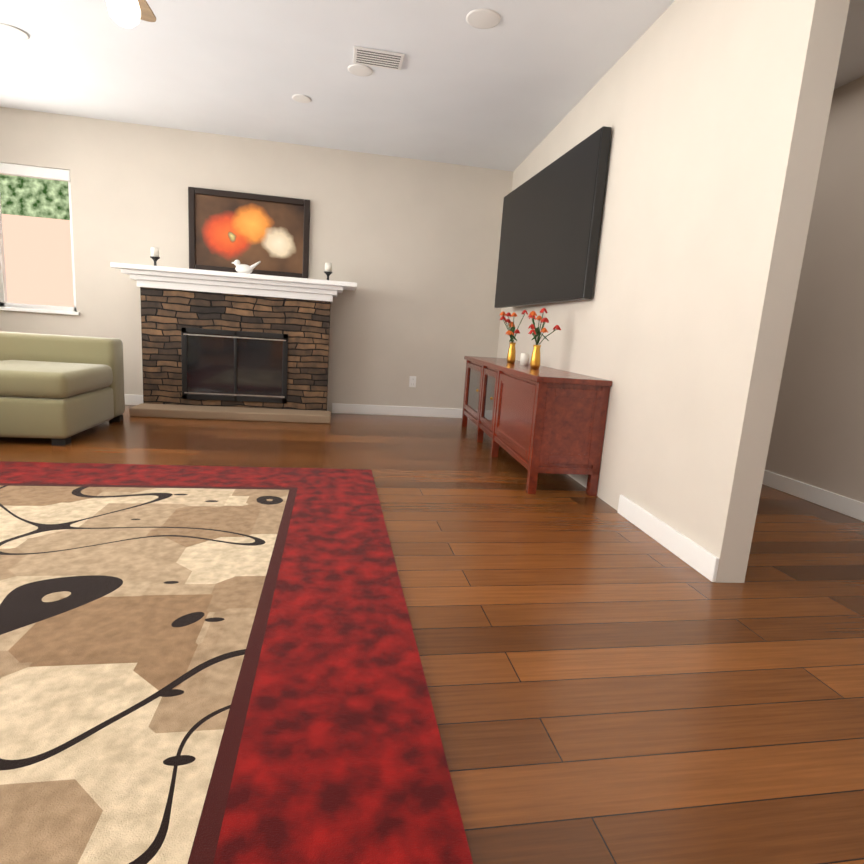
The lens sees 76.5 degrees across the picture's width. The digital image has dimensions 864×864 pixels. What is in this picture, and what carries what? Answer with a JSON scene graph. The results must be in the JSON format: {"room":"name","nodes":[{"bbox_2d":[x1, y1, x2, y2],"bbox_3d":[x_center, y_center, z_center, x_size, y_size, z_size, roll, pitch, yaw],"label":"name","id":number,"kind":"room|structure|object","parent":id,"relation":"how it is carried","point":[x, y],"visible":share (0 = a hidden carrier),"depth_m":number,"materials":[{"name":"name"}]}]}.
{"room":"living room","nodes":[
{"label":"living room","id":0,"kind":"room"},
{"bbox_2d":[0,107,512,412],"bbox_3d":[-1.237,-1.444,5.372,6.730,2.500,0.120,2,10,-10],"label":"wall","id":1,"kind":"structure","parent":0,"point":[409,247],"depth_m":5.25,"materials":[{"name":"paint"}]},
{"bbox_2d":[0,163,79,314],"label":"window","id":2,"kind":"structure","parent":1,"relation":"in","point":[34,172],"depth_m":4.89,"materials":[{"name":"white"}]},
{"bbox_2d":[124,394,142,404],"bbox_3d":[-3.576,-0.333,5.098,1.810,0.100,0.018,2,10,-10],"label":"baseboard","id":3,"kind":"structure","parent":1,"relation":"attached to","point":[130,399],"depth_m":5.23,"materials":[{"name":"white wood"}]},
{"bbox_2d":[188,187,309,278],"bbox_3d":[-1.702,-1.844,5.128,1.080,0.730,0.035,2,10,-10],"label":"picture frame","id":4,"kind":"object","parent":1,"relation":"attached to","point":[268,232],"visible":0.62,"depth_m":5.12,"materials":[{"name":"paper"}]},
{"bbox_2d":[332,403,462,417],"bbox_3d":[-0.186,-0.214,5.728,1.690,0.100,0.015,2,10,-10],"label":"baseboard","id":5,"kind":"structure","parent":1,"relation":"attached to","point":[336,407],"depth_m":5.69,"materials":[{"name":"white wood"}]},
{"bbox_2d":[409,376,415,386],"bbox_3d":[-0.200,-0.520,5.670,0.070,0.115,0.008,2,10,-10],"label":"electrical outlet","id":6,"kind":"object","parent":1,"relation":"attached to","point":[412,381],"visible":1,"depth_m":5.67,"materials":[{"name":"white plastic"}]},
{"bbox_2d":[0,405,863,863],"bbox_3d":[-0.045,1.224,-1.561,6.730,0.100,14.940,2,10,-10],"label":"floor","id":7,"kind":"structure","parent":0,"point":[608,683],"depth_m":1.61,"materials":[{"name":"brown wood"}]},
{"bbox_2d":[0,331,124,445],"bbox_3d":[-2.900,-0.142,1.884,1.740,0.966,4.940,2,10,-10],"label":"sofa","id":8,"kind":"object","parent":7,"relation":"on","point":[59,390],"visible":1,"depth_m":3.73,"materials":[{"name":"green"}]},
{"bbox_2d":[110,262,356,423],"bbox_3d":[-1.737,-0.783,5.006,2.020,1.265,0.658,2,10,-10],"label":"fireplace","id":9,"kind":"object","parent":7,"relation":"on","point":[219,345],"visible":1,"depth_m":4.94,"materials":[{"name":"brown stone"}]},
{"bbox_2d":[150,247,159,265],"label":"mantel decor","id":10,"kind":"object","parent":9,"relation":"on","point":[154,251],"depth_m":4.80,"materials":[{"name":"black"}]},
{"bbox_2d":[232,260,259,273],"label":"mantel decor","id":11,"kind":"object","parent":9,"relation":"on","point":[239,268],"depth_m":4.89,"materials":[{"name":"white ceramic"}]},
{"bbox_2d":[324,263,332,279],"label":"mantel decor","id":12,"kind":"object","parent":9,"relation":"on","point":[328,266],"depth_m":5.07,"materials":[{"name":"black"}]},
{"bbox_2d":[0,461,472,863],"bbox_3d":[-1.280,0.526,1.496,2.450,0.012,3.500,2,10,-10],"label":"rug","id":13,"kind":"object","parent":7,"relation":"on","point":[210,664],"visible":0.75,"depth_m":1.34,"materials":[{"name":"carpet"}]},
{"bbox_2d":[461,356,611,495],"bbox_3d":[0.637,-0.175,4.208,0.436,0.678,2.286,3,10,-7],"label":"console table","id":14,"kind":"object","parent":7,"relation":"on","point":[541,419],"visible":1,"depth_m":3.15,"materials":[{"name":"brown wood"}]},
{"bbox_2d":[500,308,560,368],"bbox_3d":[0.683,-0.701,4.046,0.260,0.418,0.906,3,10,-7],"label":"flower vase","id":15,"kind":"object","parent":14,"relation":"on","point":[535,356],"visible":1,"depth_m":3.79,"materials":[{"name":"gold metal"}]},
{"bbox_2d":[0,0,863,171],"bbox_3d":[0.130,-1.328,-2.025,6.730,0.100,14.940,2,10,-10],"label":"ceiling","id":16,"kind":"structure","parent":0,"point":[514,86],"depth_m":3.54,"materials":[{"name":"paint"}]},
{"bbox_2d":[0,23,28,39],"bbox_3d":[-2.559,-2.432,3.330,0.178,0.007,0.178,0,11,-19],"label":"ceiling speaker","id":17,"kind":"object","parent":16,"relation":"attached to","point":[10,31],"depth_m":3.33,"materials":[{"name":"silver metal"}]},
{"bbox_2d":[36,0,155,27],"bbox_3d":[-1.238,-1.814,1.964,1.264,0.554,1.210,2,10,-10],"label":"ceiling fan","id":18,"kind":"object","parent":16,"relation":"hanging from","point":[127,13],"visible":1,"depth_m":2.06,"materials":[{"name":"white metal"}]},
{"bbox_2d":[292,94,310,102],"bbox_3d":[-0.958,-2.449,4.027,0.138,0.007,0.138,-4,13,-37],"label":"ceiling speaker","id":19,"kind":"object","parent":16,"relation":"attached to","point":[301,98],"depth_m":4.01,"materials":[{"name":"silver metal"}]},
{"bbox_2d":[348,65,372,76],"bbox_3d":[-0.461,-2.322,3.519,0.158,0.007,0.158,0,11,-19],"label":"ceiling speaker","id":20,"kind":"object","parent":16,"relation":"attached to","point":[358,71],"depth_m":3.52,"materials":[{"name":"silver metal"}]},
{"bbox_2d":[351,46,404,69],"bbox_3d":[-0.328,-2.278,3.345,0.300,0.013,0.200,2,10,-10],"label":"air vent","id":21,"kind":"object","parent":16,"relation":"attached to","point":[362,56],"depth_m":3.33,"materials":[{"name":"silver metal"}]},
{"bbox_2d":[466,8,500,28],"bbox_3d":[0.267,-2.151,2.855,0.178,0.007,0.178,11,12,34],"label":"ceiling speaker","id":22,"kind":"object","parent":16,"relation":"attached to","point":[481,18],"depth_m":2.84,"materials":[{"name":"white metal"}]},
{"bbox_2d":[497,0,849,582],"bbox_3d":[1.319,-0.520,1.262,0.120,2.500,9.064,3,10,-7],"label":"wall","id":23,"kind":"structure","parent":0,"point":[714,116],"depth_m":2.31,"materials":[{"name":"paint"}]},
{"bbox_2d":[494,126,611,307],"bbox_3d":[0.821,-1.470,4.162,0.200,0.979,1.840,3,10,-7],"label":"tv","id":24,"kind":"object","parent":23,"relation":"attached to","point":[550,226],"visible":0.96,"depth_m":3.78,"materials":[{"name":"black plastic"}]},
{"bbox_2d":[617,495,718,581],"bbox_3d":[1.106,0.552,2.008,0.015,0.100,7.927,3,10,-7],"label":"baseboard","id":25,"kind":"structure","parent":23,"relation":"attached to","point":[696,557],"depth_m":2.40,"materials":[{"name":"white wood"}]},
{"bbox_2d":[765,76,863,502],"bbox_3d":[2.796,-0.475,1.575,0.120,2.500,8.980,2,10,-10],"label":"wall","id":26,"kind":"structure","parent":0,"point":[817,437],"depth_m":3.30,"materials":[{"name":"beige paint"}]},
{"bbox_2d":[762,470,863,521],"bbox_3d":[2.648,0.698,1.786,0.015,0.100,8.960,2,10,-10],"label":"baseboard","id":27,"kind":"structure","parent":26,"relation":"attached to","point":[847,506],"depth_m":3.36,"materials":[{"name":"white wood"}]}
]}

